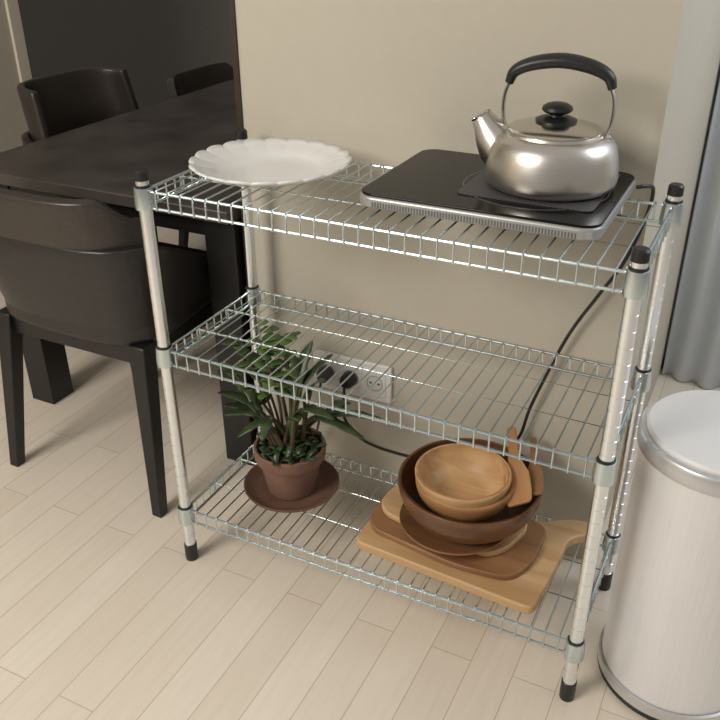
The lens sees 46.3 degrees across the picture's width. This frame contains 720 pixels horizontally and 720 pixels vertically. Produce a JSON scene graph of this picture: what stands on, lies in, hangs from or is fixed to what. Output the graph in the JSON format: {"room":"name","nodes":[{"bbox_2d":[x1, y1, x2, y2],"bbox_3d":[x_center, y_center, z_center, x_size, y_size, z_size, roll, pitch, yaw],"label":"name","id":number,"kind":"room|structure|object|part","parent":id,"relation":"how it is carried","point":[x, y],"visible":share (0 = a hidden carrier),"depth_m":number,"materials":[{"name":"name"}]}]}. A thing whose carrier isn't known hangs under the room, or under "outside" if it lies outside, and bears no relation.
{"room":"kitchen","nodes":[
{"label":"kitchen","id":0,"kind":"room"},
{"bbox_2d":[0,0,28,151],"bbox_3d":[-2.170,-0.557,1.089,0.120,2.400,4.150,13,32,23],"label":"wall","id":1,"kind":"structure","parent":0,"point":[13,125],"depth_m":2.92,"materials":[{"name":"paint"}]},
{"bbox_2d":[4,0,31,82],"bbox_3d":[-1.236,-1.476,2.731,0.140,2.400,0.050,13,32,23],"label":"trim","id":2,"kind":"structure","parent":1,"relation":"attached to","point":[12,7],"depth_m":2.90,"materials":[{"name":"beige"}]},
{"bbox_2d":[18,0,232,108],"bbox_3d":[0.548,-1.853,3.392,6.600,2.400,0.100,13,32,23],"label":"wall","id":3,"kind":"structure","parent":0,"point":[155,41],"depth_m":4.44,"materials":[{"name":"black paint"}]},
{"bbox_2d":[0,226,719,719],"bbox_3d":[-0.624,0.376,1.915,6.600,0.050,6.000,13,32,23],"label":"floor","id":4,"kind":"structure","parent":0,"point":[105,614],"depth_m":1.66,"materials":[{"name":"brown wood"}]},
{"bbox_2d":[17,67,157,240],"bbox_3d":[-0.712,-0.477,2.620,0.495,0.758,0.470,13,32,23],"label":"dining chair","id":5,"kind":"object","parent":4,"relation":"on","point":[53,104],"visible":0.29,"depth_m":2.58,"materials":[{"name":"leather"}]},
{"bbox_3d":[-0.861,-0.763,2.545,0.165,0.184,0.419,13,32,23],"label":"backrest","id":6,"kind":"part","parent":5,"relation":"part of","materials":[{"name":"brown leather"}]},
{"bbox_2d":[0,188,212,517],"bbox_3d":[-0.558,-0.107,1.983,0.470,0.728,0.495,13,32,23],"label":"dining chair","id":7,"kind":"object","parent":4,"relation":"on","point":[73,272],"visible":0.79,"depth_m":1.74,"materials":[{"name":"leather"}]},
{"bbox_3d":[-0.816,0.070,2.001,0.063,0.405,0.086,13,32,23],"label":"leg","id":8,"kind":"part","parent":7,"relation":"part of","materials":[{"name":"black wood"}]},
{"bbox_3d":[-0.627,-0.051,1.855,0.380,0.045,0.020,13,32,23],"label":"rail","id":9,"kind":"part","parent":7,"relation":"part of","materials":[{"name":"black wood"}]},
{"bbox_3d":[-0.633,-0.285,1.714,0.442,0.155,0.164,13,32,23],"label":"backrest","id":10,"kind":"part","parent":7,"relation":"part of","materials":[{"name":"brown leather"}]},
{"bbox_3d":[-0.551,-0.172,1.963,0.437,0.062,0.428,13,32,23],"label":"seat","id":11,"kind":"part","parent":7,"relation":"part of","materials":[{"name":"leather"}]},
{"bbox_3d":[-0.457,0.155,1.844,0.063,0.405,0.086,13,32,23],"label":"leg","id":12,"kind":"part","parent":7,"relation":"part of","materials":[{"name":"black wood"}]},
{"bbox_3d":[-0.377,-0.089,1.921,0.020,0.045,0.360,13,32,23],"label":"rail","id":13,"kind":"part","parent":7,"relation":"part of","materials":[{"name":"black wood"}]},
{"bbox_2d":[0,79,257,465],"bbox_3d":[-0.285,-0.423,2.619,0.778,0.660,1.500,13,32,23],"label":"dining table","id":14,"kind":"object","parent":4,"relation":"on","point":[99,160],"visible":0.32,"depth_m":2.04,"materials":[{"name":"black wood"}]},
{"bbox_3d":[-0.861,-0.178,2.212,0.078,0.632,0.078,13,32,23],"label":"leg","id":15,"kind":"part","parent":14,"relation":"part of","materials":[{"name":"black wood"}]},
{"bbox_3d":[-0.281,-0.040,1.959,0.078,0.632,0.078,13,32,23],"label":"leg","id":16,"kind":"part","parent":14,"relation":"part of","materials":[{"name":"black wood"}]},
{"bbox_2d":[167,62,233,246],"bbox_3d":[-0.403,-0.739,3.186,0.496,0.662,0.487,13,32,23],"label":"dining chair","id":17,"kind":"object","parent":4,"relation":"on","point":[179,84],"visible":0.07,"depth_m":3.14,"materials":[{"name":"leather"}]},
{"bbox_3d":[-0.650,-0.577,3.161,0.086,0.405,0.063,13,32,23],"label":"leg","id":18,"kind":"part","parent":17,"relation":"part of","materials":[{"name":"black wood"}]},
{"bbox_3d":[-0.552,-0.996,3.127,0.166,0.154,0.487,13,32,23],"label":"backrest","id":19,"kind":"part","parent":17,"relation":"part of","materials":[{"name":"brown leather"}]},
{"bbox_2d":[316,366,333,430],"bbox_3d":[-0.147,0.145,1.931,0.187,0.327,0.033,13,32,23],"label":"power cord","id":20,"kind":"object","parent":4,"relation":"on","point":[328,373],"visible":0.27,"depth_m":1.82,"materials":[{"name":"black plastic"}]},
{"bbox_2d":[133,128,684,701],"bbox_3d":[0.067,0.073,1.542,0.834,0.835,0.330,13,32,23],"label":"wire shelving rack","id":21,"kind":"object","parent":4,"relation":"on","point":[634,289],"visible":0.87,"depth_m":1.43,"materials":[{"name":"silver metal"}]},
{"bbox_3d":[-0.358,0.047,1.579,0.023,0.790,0.023,13,32,23],"label":"post","id":22,"kind":"part","parent":21,"relation":"part of","materials":[{"name":"silver metal"}]},
{"bbox_3d":[-0.226,-0.083,1.811,0.023,0.790,0.023,13,32,23],"label":"post","id":23,"kind":"part","parent":21,"relation":"part of","materials":[{"name":"silver metal"}]},
{"bbox_2d":[188,137,351,186],"bbox_3d":[-0.153,-0.335,1.449,0.278,0.027,0.278,13,32,23],"label":"scalloped plate","id":24,"kind":"object","parent":21,"relation":"on","point":[274,161],"visible":1,"depth_m":1.48,"materials":[{"name":"white ceramic"}]},
{"bbox_2d":[215,320,381,512],"bbox_3d":[-0.143,0.126,1.693,0.332,0.330,0.209,24,37,36],"label":"potted plant","id":25,"kind":"object","parent":21,"relation":"on","point":[291,473],"visible":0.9,"depth_m":1.69,"materials":[{"name":"green plant"}]},
{"bbox_3d":[-0.143,0.217,1.742,0.148,0.108,0.148,13,32,23],"label":"pot","id":26,"kind":"part","parent":25,"relation":"part of","materials":[{"name":"ceramic"}]},
{"bbox_3d":[0.068,0.336,1.689,0.809,0.035,0.306,13,32,23],"label":"wire shelf","id":27,"kind":"part","parent":21,"relation":"part of","materials":[{"name":"silver metal"}]},
{"bbox_3d":[0.066,0.013,1.509,0.809,0.035,0.306,13,32,23],"label":"wire shelf","id":28,"kind":"part","parent":21,"relation":"part of","materials":[{"name":"silver metal"}]},
{"bbox_3d":[0.065,-0.249,1.363,0.809,0.035,0.306,13,32,23],"label":"wire shelf","id":29,"kind":"part","parent":21,"relation":"part of","materials":[{"name":"silver metal"}]},
{"bbox_2d":[357,520,587,613],"bbox_3d":[0.220,0.343,1.617,0.406,0.020,0.274,13,32,23],"label":"cutting board","id":30,"kind":"object","parent":21,"relation":"on","point":[523,594],"visible":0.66,"depth_m":1.54,"materials":[{"name":"brown wood"}]},
{"bbox_2d":[370,501,545,579],"bbox_3d":[0.181,0.325,1.615,0.325,0.012,0.188,13,32,23],"label":"cutting board","id":31,"kind":"object","parent":30,"relation":"on","point":[514,562],"visible":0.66,"depth_m":1.55,"materials":[{"name":"brown wood"}]},
{"bbox_2d":[382,485,526,556],"bbox_3d":[0.179,0.301,1.633,0.282,0.012,0.161,13,32,23],"label":"cutting board","id":32,"kind":"object","parent":31,"relation":"on","point":[392,502],"visible":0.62,"depth_m":1.62,"materials":[{"name":"brown wood"}]},
{"bbox_2d":[399,503,508,555],"bbox_3d":[0.180,0.303,1.599,0.210,0.016,0.210,13,32,23],"label":"wooden plate","id":33,"kind":"object","parent":32,"relation":"on","point":[411,527],"visible":0.34,"depth_m":1.54,"materials":[{"name":"brown wood"}]},
{"bbox_2d":[398,438,542,543],"bbox_3d":[0.205,0.259,1.589,0.268,0.091,0.268,13,32,23],"label":"serving bowl","id":34,"kind":"object","parent":33,"relation":"on","point":[494,529],"visible":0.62,"depth_m":1.50,"materials":[{"name":"brown wood"}]},
{"bbox_2d":[415,478,513,522],"bbox_3d":[0.195,0.246,1.577,0.184,0.064,0.184,13,32,23],"label":"bowl","id":35,"kind":"object","parent":34,"relation":"in","point":[471,515],"visible":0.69,"depth_m":1.50,"materials":[{"name":"brown wood"}]},
{"bbox_2d":[415,443,511,507],"bbox_3d":[0.190,0.231,1.569,0.178,0.062,0.178,13,32,23],"label":"bowl","id":36,"kind":"object","parent":35,"relation":"on","point":[459,475],"visible":0.86,"depth_m":1.60,"materials":[{"name":"brown wood"}]},
{"bbox_2d":[503,426,531,507],"bbox_3d":[0.293,0.199,1.583,0.048,0.050,0.197,2,29,5],"label":"wooden spatula","id":37,"kind":"object","parent":34,"relation":"in","point":[522,493],"visible":0.8,"depth_m":1.55,"materials":[{"name":"brown wood"}]},
{"bbox_2d":[528,437,543,496],"bbox_3d":[0.329,0.201,1.589,0.032,0.023,0.168,5,29,9],"label":"wooden spatula","id":38,"kind":"object","parent":34,"relation":"in","point":[535,471],"visible":0.74,"depth_m":1.56,"materials":[{"name":"brown wood"}]},
{"bbox_2d":[360,149,634,240],"bbox_3d":[0.220,-0.266,1.325,0.372,0.028,0.286,13,32,23],"label":"induction cooktop","id":39,"kind":"object","parent":21,"relation":"on","point":[427,184],"visible":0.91,"depth_m":1.25,"materials":[{"name":"black plastic"}]},
{"bbox_2d":[339,184,654,456],"bbox_3d":[0.213,-0.048,1.615,0.576,0.673,0.050,13,32,23],"label":"power cord","id":40,"kind":"object","parent":39,"relation":"attached to","point":[351,381],"visible":0.69,"depth_m":1.57,"materials":[{"name":"black plastic"}]},
{"bbox_2d":[457,169,619,211],"bbox_3d":[0.281,-0.275,1.311,0.206,0.002,0.206,13,32,23],"label":"mat","id":41,"kind":"object","parent":39,"relation":"on","point":[478,186],"visible":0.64,"depth_m":1.25,"materials":[{"name":"grey rubber"}]},
{"bbox_2d":[471,53,618,201],"bbox_3d":[0.293,-0.358,1.259,0.201,0.193,0.201,-12,31,-20],"label":"kettle","id":42,"kind":"object","parent":41,"relation":"on","point":[554,156],"visible":1,"depth_m":1.22,"materials":[{"name":"metal"}]},
{"bbox_3d":[0.214,-0.337,1.305,0.085,0.096,0.080,10,31,18],"label":"spout","id":43,"kind":"part","parent":42,"relation":"part of","materials":[{"name":"metal"}]},
{"bbox_3d":[0.293,-0.352,1.263,0.140,0.016,0.140,10,31,18],"label":"lid","id":44,"kind":"part","parent":42,"relation":"part of","materials":[{"name":"silver metal"}]},
{"bbox_3d":[0.293,-0.368,1.254,0.062,0.030,0.062,10,31,18],"label":"lid knob","id":45,"kind":"part","parent":42,"relation":"part of","materials":[{"name":"black plastic"}]},
{"bbox_3d":[0.359,0.216,1.267,0.023,0.790,0.023,13,32,23],"label":"post","id":46,"kind":"part","parent":21,"relation":"part of","materials":[{"name":"silver metal"}]},
{"bbox_3d":[0.491,0.087,1.498,0.023,0.790,0.023,13,32,23],"label":"post","id":47,"kind":"part","parent":21,"relation":"part of","materials":[{"name":"silver metal"}]},
{"bbox_2d":[598,390,719,719],"bbox_3d":[0.560,0.330,1.392,0.266,0.528,0.258,-1,29,-1],"label":"trash bin","id":48,"kind":"object","parent":4,"relation":"on","point":[659,641],"visible":1,"depth_m":1.31,"materials":[{"name":"silver metal"}]},
{"bbox_3d":[0.555,0.107,1.268,0.237,0.018,0.237,23,37,35],"label":"lid","id":49,"kind":"part","parent":48,"relation":"part of","materials":[{"name":"white"}]},
{"bbox_2d":[235,0,719,558],"bbox_3d":[0.620,-1.200,2.217,0.792,2.400,2.244,13,32,23],"label":"wall","id":50,"kind":"structure","parent":0,"point":[386,82],"depth_m":1.57,"materials":[{"name":"paint"}]},
{"bbox_2d":[228,0,243,127],"bbox_3d":[-0.218,-0.816,1.534,0.012,2.400,0.104,13,32,23],"label":"trim","id":51,"kind":"structure","parent":50,"relation":"attached to","point":[231,3],"depth_m":1.62,"materials":[{"name":"brown wood"}]},
{"bbox_2d":[313,349,392,403],"bbox_3d":[-0.017,0.036,1.826,0.188,0.090,0.014,13,32,23],"label":"wall outlet","id":52,"kind":"object","parent":50,"relation":"attached to","point":[368,381],"visible":0.67,"depth_m":1.81,"materials":[{"name":"white plastic"}]},
{"bbox_2d":[367,376,381,390],"bbox_3d":[0.032,0.050,1.800,0.037,0.037,0.004,13,32,23],"label":"socket","id":53,"kind":"object","parent":52,"relation":"attached to","point":[370,379],"depth_m":1.80,"materials":[{"name":"grey plastic"}]},
{"bbox_2d":[662,69,719,367],"bbox_3d":[0.915,-0.946,1.963,0.042,2.200,0.060,13,32,23],"label":"jamb","id":54,"kind":"object","parent":50,"relation":"attached to","point":[719,69],"depth_m":2.25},
{"bbox_3d":[1.941,-0.703,1.516,0.050,2.200,0.060,13,32,23],"label":"frame jamb","id":55,"kind":"object","parent":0,"visible":0},
{"bbox_2d":[662,79,719,388],"bbox_3d":[1.372,-0.773,1.695,1.131,2.146,0.051,13,32,23],"label":"curtain","id":56,"kind":"object","parent":55,"relation":"hanging from","point":[693,347],"visible":1,"depth_m":2.28,"materials":[{"name":"grey fabric"}]}
]}

